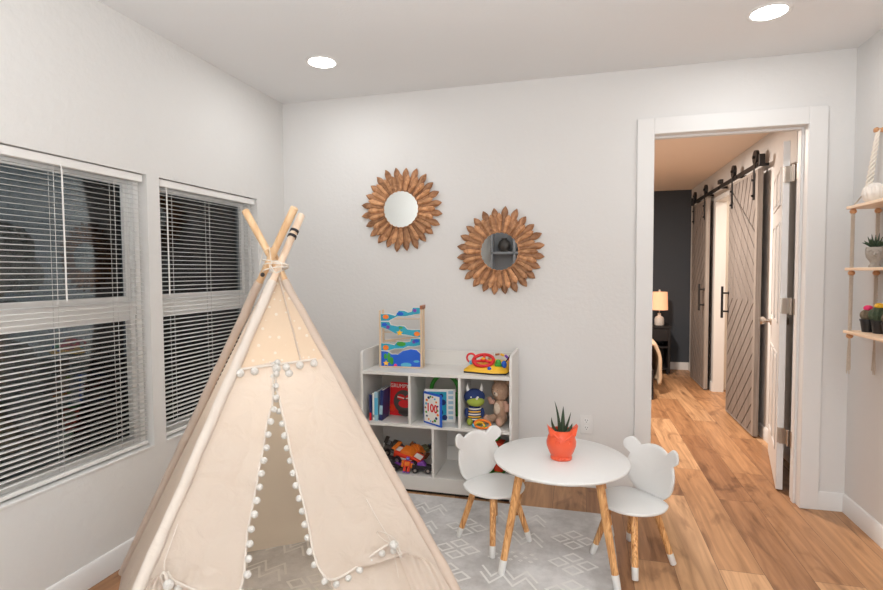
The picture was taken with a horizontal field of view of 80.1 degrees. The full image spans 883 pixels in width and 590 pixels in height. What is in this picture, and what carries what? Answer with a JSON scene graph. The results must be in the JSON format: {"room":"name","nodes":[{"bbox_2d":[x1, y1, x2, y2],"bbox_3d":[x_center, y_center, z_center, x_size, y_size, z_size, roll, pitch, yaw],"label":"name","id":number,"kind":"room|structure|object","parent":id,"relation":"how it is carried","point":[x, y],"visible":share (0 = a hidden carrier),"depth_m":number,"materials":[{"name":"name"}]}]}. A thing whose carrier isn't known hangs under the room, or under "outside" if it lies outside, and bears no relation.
{"room":"children's room","nodes":[
{"label":"children's room","id":0,"kind":"room"},
{"bbox_2d":[0,0,285,589],"bbox_3d":[-1.929,0.059,0.652,0.140,2.440,6.420,0,3,15],"label":"wall","id":1,"kind":"structure","parent":0,"point":[85,81],"depth_m":2.33,"materials":[{"name":"white paint"}]},
{"bbox_2d":[0,156,154,509],"bbox_3d":[-1.576,0.106,1.926,0.114,1.292,1.177,0,3,15],"label":"window","id":2,"kind":"structure","parent":1,"relation":"in","point":[92,245],"depth_m":2.34,"materials":[{"name":"white plastic"}]},
{"bbox_2d":[0,144,147,501],"bbox_3d":[-1.550,0.099,1.919,0.051,1.265,1.153,0,3,15],"label":"window blind","id":3,"kind":"object","parent":2,"relation":"attached to","point":[5,151],"visible":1,"depth_m":2.10,"materials":[{"name":"white plastic"}]},
{"bbox_2d":[45,536,134,589],"bbox_3d":[-1.864,1.232,0.627,0.013,0.098,6.300,0,3,15],"label":"baseboard","id":4,"kind":"structure","parent":1,"relation":"attached to","point":[86,577],"depth_m":2.20,"materials":[{"name":"white"}]},
{"bbox_2d":[159,187,251,440],"bbox_3d":[-1.305,0.058,2.951,0.114,1.292,0.795,0,3,15],"label":"window","id":5,"kind":"structure","parent":1,"relation":"in","point":[186,277],"depth_m":2.93,"materials":[{"name":"white plastic"}]},
{"bbox_2d":[159,179,254,435],"bbox_3d":[-1.279,0.052,2.944,0.051,1.265,0.771,0,3,15],"label":"window blind","id":6,"kind":"object","parent":5,"relation":"attached to","point":[165,184],"visible":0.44,"depth_m":2.78,"materials":[{"name":"white plastic"}]},
{"bbox_2d":[88,369,882,589],"bbox_3d":[0.980,1.250,2.103,5.040,0.100,10.600,0,3,15],"label":"floor","id":7,"kind":"structure","parent":0,"point":[727,524],"depth_m":2.70,"materials":[{"name":"brown wood"}]},
{"bbox_2d":[242,493,617,589],"bbox_3d":[-0.315,1.219,1.764,1.828,0.006,2.588,0,3,15],"label":"area rug","id":8,"kind":"object","parent":7,"relation":"on","point":[558,556],"visible":0.31,"depth_m":2.39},
{"bbox_2d":[118,206,460,589],"bbox_3d":[-0.579,0.451,1.883,1.256,1.539,1.271,-1,3,-22],"label":"tent","id":9,"kind":"object","parent":8,"relation":"on","point":[281,451],"visible":1,"depth_m":1.68,"materials":[{"name":"beige fabric"}]},
{"bbox_2d":[455,425,531,558],"bbox_3d":[0.250,0.928,2.529,0.298,0.507,0.306,-2,3,-37],"label":"chair","id":10,"kind":"object","parent":8,"relation":"on","point":[477,448],"visible":0.94,"depth_m":2.55,"materials":[{"name":"white paint"}]},
{"bbox_2d":[494,436,630,589],"bbox_3d":[0.540,0.961,2.394,0.602,0.453,0.602,0,3,15],"label":"round table","id":11,"kind":"object","parent":8,"relation":"on","point":[592,463],"visible":0.95,"depth_m":2.24,"materials":[{"name":"white paint"}]},
{"bbox_2d":[546,403,577,461],"bbox_3d":[0.537,0.604,2.353,0.132,0.262,0.113,0,3,1],"label":"potted succulent","id":12,"kind":"object","parent":11,"relation":"on","point":[561,441],"visible":1,"depth_m":2.32,"materials":[{"name":"orange ceramic"}]},
{"bbox_2d":[360,344,518,501],"bbox_3d":[-0.004,0.741,3.191,0.905,0.826,0.326,0,3,15],"label":"bookcase","id":13,"kind":"object","parent":7,"relation":"on","point":[445,477],"visible":0.51,"depth_m":3.14,"materials":[{"name":"white laminate"}]},
{"bbox_2d":[369,394,372,419],"bbox_3d":[-0.402,0.673,3.263,0.013,0.155,0.212,0,3,15],"label":"book","id":14,"kind":"object","parent":13,"relation":"on","point":[370,395],"visible":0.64,"depth_m":3.16,"materials":[{"name":"blue paper"}]},
{"bbox_2d":[372,386,383,419],"bbox_3d":[-0.384,0.668,3.268,0.012,0.165,0.212,0,3,15],"label":"book","id":15,"kind":"object","parent":13,"relation":"on","point":[373,416],"visible":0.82,"depth_m":3.17,"materials":[{"name":"white paper"}]},
{"bbox_2d":[374,385,389,420],"bbox_3d":[-0.367,0.665,3.256,0.022,0.172,0.207,0,3,15],"label":"book","id":16,"kind":"object","parent":13,"relation":"on","point":[376,393],"visible":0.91,"depth_m":3.16,"materials":[{"name":"blue paper"}]},
{"bbox_2d":[379,386,389,420],"bbox_3d":[-0.347,0.660,3.205,0.030,0.185,0.114,0,3,15],"label":"book","id":17,"kind":"object","parent":13,"relation":"on","point":[385,392],"visible":1,"depth_m":3.18,"materials":[{"name":"blue paper"}]},
{"bbox_2d":[383,436,404,455],"bbox_3d":[-0.281,0.963,3.320,0.164,0.132,0.104,0,3,5],"label":"toy car","id":18,"kind":"object","parent":13,"relation":"on","point":[389,444],"visible":0.58,"depth_m":3.29,"materials":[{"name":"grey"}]},
{"bbox_2d":[386,453,402,470],"bbox_3d":[-0.306,1.018,3.193,0.149,0.074,0.085,1,3,29],"label":"toy car","id":19,"kind":"object","parent":13,"relation":"on","point":[396,465],"visible":0.34,"depth_m":3.16,"materials":[{"name":"black plastic"}]},
{"bbox_2d":[390,381,407,415],"bbox_3d":[-0.245,0.647,3.268,0.160,0.205,0.034,1,3,21],"label":"picture book","id":20,"kind":"object","parent":13,"relation":"on","point":[398,391],"visible":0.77,"depth_m":3.27,"materials":[{"name":"red paper"}]},
{"bbox_2d":[379,305,424,367],"bbox_3d":[-0.242,0.253,3.249,0.276,0.384,0.090,0,3,11],"label":"tower","id":21,"kind":"object","parent":13,"relation":"on","point":[408,358],"visible":1,"depth_m":3.22,"materials":[{"name":"wood"},{"name":"painted wood"}]},
{"bbox_2d":[401,456,412,472],"bbox_3d":[-0.205,1.013,3.130,0.074,0.094,0.046,0,3,4],"label":"robot","id":22,"kind":"object","parent":13,"relation":"on","point":[405,463],"visible":1,"depth_m":3.12,"materials":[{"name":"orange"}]},
{"bbox_2d":[410,441,429,458],"bbox_3d":[-0.139,0.966,3.259,0.141,0.100,0.103,2,3,41],"label":"robot","id":23,"kind":"object","parent":13,"relation":"on","point":[417,447],"visible":0.72,"depth_m":3.24,"materials":[{"name":"orange plastic"}]},
{"bbox_2d":[411,460,431,473],"bbox_3d":[-0.117,1.025,3.142,0.128,0.064,0.073,0,3,7],"label":"toy car","id":24,"kind":"object","parent":13,"relation":"on","point":[421,466],"visible":0.86,"depth_m":3.12,"materials":[{"name":"black"}]},
{"bbox_2d":[392,441,424,465],"bbox_3d":[-0.196,0.971,3.196,0.182,0.126,0.114,1,3,25],"label":"toy car","id":25,"kind":"object","parent":24,"relation":"on","point":[400,452],"visible":0.98,"depth_m":3.17,"materials":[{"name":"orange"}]},
{"bbox_2d":[421,444,431,451],"bbox_3d":[-0.116,0.976,3.328,0.118,0.055,0.089,-1,3,-15],"label":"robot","id":26,"kind":"object","parent":13,"relation":"on","point":[426,447],"visible":0.41,"depth_m":3.32,"materials":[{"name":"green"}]},
{"bbox_2d":[424,389,454,427],"bbox_3d":[-0.022,0.659,3.073,0.184,0.197,0.133,0,3,15],"label":"book","id":27,"kind":"object","parent":13,"relation":"on","point":[439,404],"visible":1,"depth_m":3.10,"materials":[{"name":"white paper"}]},
{"bbox_2d":[429,377,457,416],"bbox_3d":[0.022,0.615,3.258,0.202,0.268,0.040,0,3,15],"label":"case","id":28,"kind":"object","parent":13,"relation":"on","point":[434,379],"visible":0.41,"depth_m":3.23,"materials":[{"name":"green plastic"}]},
{"bbox_2d":[464,383,484,425],"bbox_3d":[0.193,0.636,3.064,0.123,0.240,0.106,0,3,3],"label":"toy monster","id":29,"kind":"object","parent":13,"relation":"on","point":[475,397],"visible":0.93,"depth_m":3.04,"materials":[{"name":"blue fabric"}]},
{"bbox_2d":[472,419,491,429],"bbox_3d":[0.228,0.734,2.984,0.118,0.053,0.037,1,3,25],"label":"toy","id":30,"kind":"object","parent":13,"relation":"on","point":[474,424],"visible":0.94,"depth_m":2.98,"materials":[{"name":"orange plastic"}]},
{"bbox_2d":[464,353,509,374],"bbox_3d":[0.275,0.395,3.072,0.270,0.110,0.190,1,3,19],"label":"toy","id":31,"kind":"object","parent":13,"relation":"on","point":[492,366],"visible":0.92,"depth_m":3.02,"materials":[{"name":"multicoloured"}]},
{"bbox_2d":[483,380,508,426],"bbox_3d":[0.331,0.622,3.064,0.159,0.256,0.139,2,3,43],"label":"plush bear","id":32,"kind":"object","parent":13,"relation":"on","point":[500,389],"visible":0.91,"depth_m":3.05},
{"bbox_2d":[490,435,508,472],"bbox_3d":[0.311,0.929,3.115,0.200,0.256,0.092,1,3,25],"label":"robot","id":33,"kind":"object","parent":13,"relation":"on","point":[496,469],"visible":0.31,"depth_m":3.09,"materials":[{"name":"red plastic"}]},
{"bbox_2d":[589,436,678,580],"bbox_3d":[0.856,0.933,2.346,0.306,0.507,0.298,-2,3,-29],"label":"chair","id":34,"kind":"object","parent":7,"relation":"on","point":[652,472],"visible":0.92,"depth_m":2.35,"materials":[{"name":"white paint"}]},
{"bbox_2d":[651,339,661,399],"bbox_3d":[1.504,0.736,6.053,1.853,0.570,1.225,0,3,15],"label":"bed","id":35,"kind":"object","parent":7,"relation":"on","point":[656,355],"visible":0.19,"depth_m":5.48,"materials":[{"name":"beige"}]},
{"bbox_2d":[652,339,661,384],"bbox_3d":[1.728,0.681,6.113,1.451,0.468,0.990,0,3,15],"label":"duvet","id":36,"kind":"object","parent":35,"relation":"on","point":[656,355],"depth_m":5.51,"materials":[{"name":"beige fabric"}]},
{"bbox_2d":[652,324,671,374],"bbox_3d":[2.690,0.682,6.729,0.420,0.603,0.360,0,3,15],"label":"nightstand","id":37,"kind":"object","parent":7,"relation":"on","point":[661,334],"visible":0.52,"depth_m":6.54,"materials":[{"name":"black wood"}]},
{"bbox_2d":[652,289,667,324],"bbox_3d":[2.761,0.155,6.655,0.202,0.453,0.202,0,3,15],"label":"table lamp","id":38,"kind":"object","parent":37,"relation":"on","point":[660,299],"visible":0.98,"depth_m":6.58,"materials":[{"name":"beige fabric"}]},
{"bbox_2d":[657,343,667,347],"bbox_3d":[2.690,0.644,6.730,0.340,0.020,0.335,0,3,15],"label":"shelf","id":39,"kind":"object","parent":37,"relation":"attached to","point":[661,345],"depth_m":6.63,"materials":[{"name":"black wood"}]},
{"bbox_2d":[98,0,882,103],"bbox_3d":[-0.254,-1.199,0.151,3.619,0.100,6.420,0,3,15],"label":"ceiling","id":40,"kind":"structure","parent":0,"point":[379,47],"depth_m":2.55,"materials":[{"name":"white paint"}]},
{"bbox_2d":[305,55,338,68],"bbox_3d":[-0.650,-1.264,2.857,0.180,0.006,0.180,0,3,15],"label":"recessed light","id":41,"kind":"object","parent":40,"relation":"in","point":[317,61],"visible":1,"depth_m":2.85,"materials":[{"name":"white paint"}]},
{"bbox_2d":[308,57,334,67],"bbox_3d":[-0.650,-1.266,2.857,0.144,0.002,0.144,0,3,15],"label":"diffuser","id":42,"kind":"object","parent":41,"relation":"attached to","point":[317,62],"depth_m":2.85,"materials":[{"name":"white plastic"}]},
{"bbox_2d":[746,2,792,21],"bbox_3d":[1.453,-1.252,2.329,0.180,0.006,0.180,0,3,15],"label":"recessed light","id":43,"kind":"object","parent":40,"relation":"in","point":[770,11],"visible":1,"depth_m":2.32,"materials":[{"name":"white paint"}]},
{"bbox_2d":[750,5,787,19],"bbox_3d":[1.453,-1.253,2.329,0.144,0.002,0.144,0,3,15],"label":"diffuser","id":44,"kind":"object","parent":43,"relation":"attached to","point":[763,12],"depth_m":2.33,"materials":[{"name":"white plastic"}]},
{"bbox_2d":[546,424,577,461],"bbox_3d":[0.537,0.655,2.355,0.132,0.160,0.113,0,3,1],"label":"pot","id":45,"kind":"object","parent":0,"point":[561,441],"depth_m":2.32,"materials":[{"name":"orange ceramic"}]},
{"bbox_2d":[282,48,856,492],"bbox_3d":[0.556,-0.070,3.251,3.339,2.440,0.120,0,3,15],"label":"wall","id":46,"kind":"structure","parent":0,"point":[561,152],"depth_m":3.17,"materials":[{"name":"white paint"}]},
{"bbox_2d":[362,168,441,251],"bbox_3d":[-0.259,-0.545,3.364,0.544,0.537,0.034,0,3,15],"label":"sunburst mirror","id":47,"kind":"object","parent":46,"relation":"attached to","point":[401,208],"visible":1,"depth_m":3.35,"materials":[{"name":"brown wood"}]},
{"bbox_2d":[457,206,544,294],"bbox_3d":[0.358,-0.271,3.214,0.539,0.541,0.034,0,3,15],"label":"sunburst mirror","id":48,"kind":"object","parent":46,"relation":"attached to","point":[499,251],"visible":1,"depth_m":3.20,"materials":[{"name":"brown wood"}]},
{"bbox_2d":[580,414,592,433],"bbox_3d":[0.867,0.773,3.141,0.072,0.116,0.009,0,3,15],"label":"power outlet","id":49,"kind":"object","parent":46,"relation":"attached to","point":[586,421],"visible":1,"depth_m":3.14,"materials":[{"name":"white plastic"}]},
{"bbox_2d":[525,474,843,511],"bbox_3d":[0.546,1.103,3.239,3.339,0.098,0.013,0,3,15],"label":"baseboard","id":50,"kind":"structure","parent":46,"relation":"attached to","point":[829,501],"depth_m":2.83,"materials":[{"name":"white"}]},
{"bbox_2d":[651,124,808,506],"bbox_3d":[1.594,0.116,2.982,0.793,2.081,0.137,0,3,15],"label":"trim","id":51,"kind":"structure","parent":46,"relation":"attached to","point":[803,129],"depth_m":2.87,"materials":[{"name":"white wood"}]},
{"bbox_2d":[633,105,828,509],"bbox_3d":[1.577,0.081,2.917,0.940,2.157,0.017,0,3,15],"label":"trim","id":52,"kind":"structure","parent":46,"relation":"attached to","point":[817,117],"depth_m":2.84,"materials":[{"name":"white wood"}]},
{"bbox_2d":[789,134,797,494],"bbox_3d":[1.605,0.077,3.050,0.928,2.152,0.015,0,3,15],"label":"trim","id":53,"kind":"structure","parent":46,"relation":"attached to","point":[797,134],"depth_m":2.95,"materials":[{"name":"white wood"}]},
{"bbox_2d":[652,190,691,361],"bbox_3d":[1.617,-0.251,7.269,3.619,2.430,0.120,0,3,15],"label":"wall","id":54,"kind":"structure","parent":0,"point":[672,209],"depth_m":6.83,"materials":[{"name":"grey paint"}]},
{"bbox_2d":[670,362,688,369],"bbox_3d":[1.607,0.917,7.257,3.339,0.098,0.013,0,3,15],"label":"baseboard","id":55,"kind":"structure","parent":54,"relation":"attached to","point":[673,365],"depth_m":6.86,"materials":[{"name":"white wood"}]},
{"bbox_2d":[654,133,768,190],"bbox_3d":[1.096,-1.324,5.266,3.619,0.100,4.160,0,3,15],"label":"ceiling","id":56,"kind":"structure","parent":0,"point":[682,163],"depth_m":4.81,"materials":[{"name":"beige paint"}]},
{"bbox_2d":[723,201,728,389],"bbox_3d":[3.693,-0.134,5.536,1.361,2.330,0.100,0,3,15],"label":"wall","id":57,"kind":"structure","parent":0,"point":[727,225],"depth_m":5.66,"materials":[{"name":"beige paint"}]},
{"bbox_2d":[689,28,882,524],"bbox_3d":[1.950,-0.009,1.716,0.140,2.440,10.460,0,3,15],"label":"wall","id":58,"kind":"structure","parent":0,"point":[864,423],"depth_m":2.70,"materials":[{"name":"white paint"}]},
{"bbox_2d":[712,194,728,391],"bbox_3d":[2.827,0.039,5.120,0.104,2.031,0.922,0,3,15],"label":"trim","id":59,"kind":"structure","parent":58,"relation":"attached to","point":[721,203],"depth_m":5.55,"materials":[{"name":"white wood"}]},
{"bbox_2d":[691,150,768,436],"bbox_3d":[2.711,-0.062,5.157,0.144,2.206,2.520,0,3,15],"label":"barn door","id":60,"kind":"structure","parent":58,"relation":"in","point":[743,310],"depth_m":4.29,"materials":[{"name":"grey wood"}]},
{"bbox_2d":[690,185,710,388],"bbox_3d":[2.905,-0.100,5.979,0.099,2.206,0.730,0,3,15],"label":"barn door","id":61,"kind":"structure","parent":60,"relation":"hanging from","point":[698,337],"depth_m":5.85,"materials":[{"name":"grey wood"}]},
{"bbox_2d":[688,363,789,462],"bbox_3d":[2.701,1.017,4.888,0.013,0.098,4.040,0,3,15],"label":"baseboard","id":62,"kind":"structure","parent":58,"relation":"attached to","point":[762,430],"depth_m":4.00,"materials":[{"name":"white wood"}]},
{"bbox_2d":[760,141,798,489],"bbox_3d":[2.116,0.117,3.323,0.175,2.018,0.853,1,3,31],"label":"door","id":63,"kind":"structure","parent":58,"relation":"in","point":[784,173],"depth_m":3.07,"materials":[{"name":"white painted wood"},{"name":"brushed nickel"}]},
{"bbox_2d":[842,493,882,548],"bbox_3d":[1.352,1.253,-0.222,0.013,0.098,6.300,0,3,15],"label":"baseboard","id":64,"kind":"structure","parent":58,"relation":"attached to","point":[852,510],"depth_m":2.60,"materials":[{"name":"white"}]},
{"bbox_2d":[843,127,882,374],"bbox_3d":[1.946,-0.192,2.242,0.139,1.182,0.639,0,3,15],"label":"shelf","id":65,"kind":"object","parent":58,"relation":"hanging from","point":[877,204],"visible":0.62,"depth_m":2.50,"materials":[{"name":"brown wood"}]},
{"bbox_2d":[859,305,872,331],"bbox_3d":[2.004,0.111,2.468,0.064,0.126,0.064,0,3,15],"label":"potted cactus","id":66,"kind":"object","parent":65,"relation":"on","point":[865,323],"visible":0.72,"depth_m":2.46,"materials":[{"name":"green plant"}]},
{"bbox_2d":[859,319,871,331],"bbox_3d":[2.004,0.143,2.470,0.064,0.060,0.064,0,3,15],"label":"pot","id":67,"kind":"object","parent":66,"relation":"on","point":[865,324],"depth_m":2.45,"materials":[{"name":"black ceramic"}]},
{"bbox_2d":[863,305,872,309],"bbox_3d":[2.004,0.062,2.466,0.038,0.028,0.037,0,3,15],"label":"flower","id":68,"kind":"object","parent":66,"relation":"on","point":[867,307],"depth_m":2.45,"materials":[{"name":"pink plant"}]},
{"bbox_2d":[861,183,882,201],"bbox_3d":[1.983,-0.466,2.405,0.097,0.090,0.097,0,3,15],"label":"round vase","id":69,"kind":"object","parent":65,"relation":"on","point":[873,191],"visible":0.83,"depth_m":2.38,"materials":[{"name":"beige ceramic"}]},
{"bbox_2d":[863,233,882,266],"bbox_3d":[2.007,-0.207,2.436,0.095,0.158,0.085,0,3,6],"label":"potted succulent","id":70,"kind":"object","parent":65,"relation":"on","point":[874,252],"visible":0.94,"depth_m":2.42,"materials":[{"name":"white ceramic"}]},
{"bbox_2d":[868,303,882,333],"bbox_3d":[2.002,0.106,2.403,0.082,0.140,0.082,0,3,15],"label":"potted cactus","id":71,"kind":"object","parent":65,"relation":"on","point":[875,314],"visible":0.94,"depth_m":2.39,"materials":[{"name":"green plant"}]},
{"bbox_2d":[870,320,882,333],"bbox_3d":[2.002,0.146,2.405,0.064,0.060,0.064,0,3,15],"label":"pot","id":72,"kind":"object","parent":71,"relation":"on","point":[876,326],"depth_m":2.39,"materials":[{"name":"black plastic"}]},
{"bbox_2d":[874,303,882,307],"bbox_3d":[2.002,0.050,2.401,0.038,0.028,0.037,0,3,15],"label":"flower","id":73,"kind":"object","parent":71,"relation":"on","point":[878,305],"depth_m":2.39,"materials":[{"name":"yellow plant"}]},
{"bbox_2d":[865,247,882,266],"bbox_3d":[2.011,-0.175,2.438,0.072,0.094,0.082,2,3,40],"label":"pot","id":74,"kind":"object","parent":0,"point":[874,255],"depth_m":2.42,"materials":[{"name":"white ceramic"}]},
{"label":"outside","id":75,"kind":"structure","parent":0,"visible":0},
{"bbox_2d":[20,354,188,466],"bbox_3d":[-5.738,1.707,3.897,8.860,0.100,14.000,0,3,15],"label":"ground","id":76,"kind":"structure","parent":75,"point":[70,355],"depth_m":9.07,"materials":[{"name":"grey"}]},
{"bbox_2d":[0,221,73,483],"bbox_3d":[-3.320,0.552,3.696,1.046,2.199,1.290,0,3,15],"label":"shrub","id":77,"kind":"object","parent":76,"relation":"on","point":[12,261],"visible":0.58,"depth_m":3.73,"materials":[{"name":"green plant"}]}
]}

